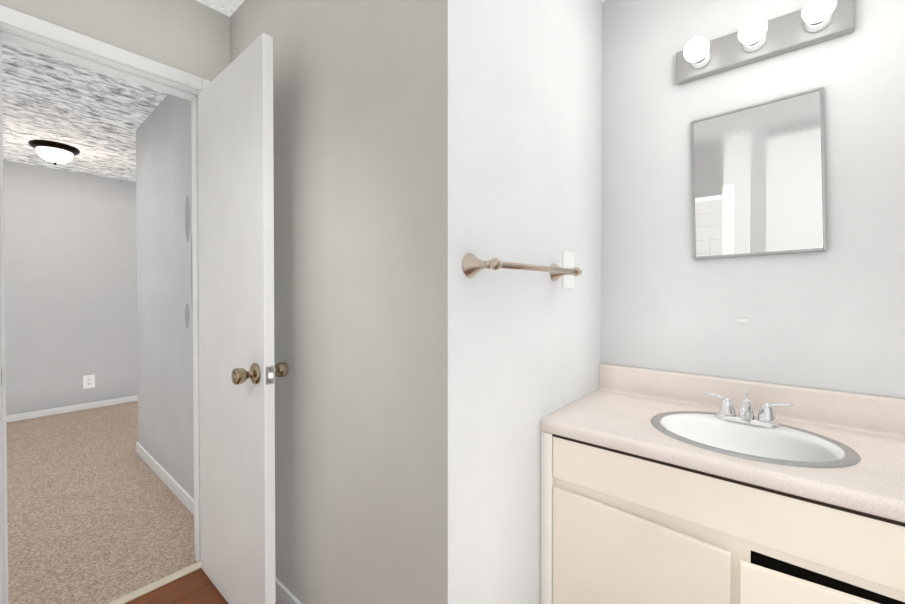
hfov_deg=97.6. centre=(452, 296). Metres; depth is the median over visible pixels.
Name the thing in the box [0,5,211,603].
door frame
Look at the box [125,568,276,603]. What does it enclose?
floor
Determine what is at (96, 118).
ceiling
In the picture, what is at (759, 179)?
mirror
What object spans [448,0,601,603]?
wall
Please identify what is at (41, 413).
baseboard
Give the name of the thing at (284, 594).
baseboard
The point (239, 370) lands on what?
door
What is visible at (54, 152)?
ceiling lamp
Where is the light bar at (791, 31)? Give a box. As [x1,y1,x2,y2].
[676,0,855,84]
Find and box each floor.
[6,401,196,603]
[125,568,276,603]
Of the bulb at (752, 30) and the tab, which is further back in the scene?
the tab
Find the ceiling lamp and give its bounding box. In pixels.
[28,139,79,164]
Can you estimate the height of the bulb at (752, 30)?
0.077 m
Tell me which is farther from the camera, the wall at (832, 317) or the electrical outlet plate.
the electrical outlet plate
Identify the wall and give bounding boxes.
[0,0,229,80]
[3,160,137,415]
[136,0,447,603]
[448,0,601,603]
[601,0,904,398]
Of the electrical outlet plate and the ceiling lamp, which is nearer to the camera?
the ceiling lamp
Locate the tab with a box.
[737,319,748,322]
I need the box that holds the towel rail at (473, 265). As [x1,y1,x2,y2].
[462,253,581,280]
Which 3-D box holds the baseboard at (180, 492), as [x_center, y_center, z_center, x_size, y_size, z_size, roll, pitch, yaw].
[-1.737,1.146,2.435,1.634,0.077,0.012,1,1,41]
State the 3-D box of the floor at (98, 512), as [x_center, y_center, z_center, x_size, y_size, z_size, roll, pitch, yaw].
[-2.186,1.206,3.297,3.670,0.068,4.090,1,1,41]
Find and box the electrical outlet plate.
[83,374,94,388]
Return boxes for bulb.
[684,37,708,62]
[738,16,767,44]
[802,0,836,22]
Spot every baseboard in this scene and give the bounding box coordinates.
[6,395,137,422]
[136,442,193,514]
[275,576,301,603]
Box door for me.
[198,33,288,603]
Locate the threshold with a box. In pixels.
[107,561,201,603]
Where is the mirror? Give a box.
[691,87,826,258]
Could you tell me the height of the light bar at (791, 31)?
0.115 m
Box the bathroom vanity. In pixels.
[540,363,904,603]
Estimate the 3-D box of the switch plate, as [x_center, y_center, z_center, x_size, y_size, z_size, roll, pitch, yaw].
[0.432,-0.097,1.456,0.016,0.136,0.091,1,1,41]
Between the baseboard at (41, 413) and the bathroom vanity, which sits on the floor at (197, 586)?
the bathroom vanity
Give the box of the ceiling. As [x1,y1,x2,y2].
[2,0,605,181]
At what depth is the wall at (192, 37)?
1.58 m
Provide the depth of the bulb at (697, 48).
1.36 m
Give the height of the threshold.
0.010 m
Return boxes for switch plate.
[563,250,573,287]
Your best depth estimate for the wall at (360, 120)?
1.23 m
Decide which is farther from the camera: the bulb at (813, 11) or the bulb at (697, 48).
the bulb at (697, 48)
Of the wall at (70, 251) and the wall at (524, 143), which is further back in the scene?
the wall at (70, 251)
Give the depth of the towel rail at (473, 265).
1.00 m

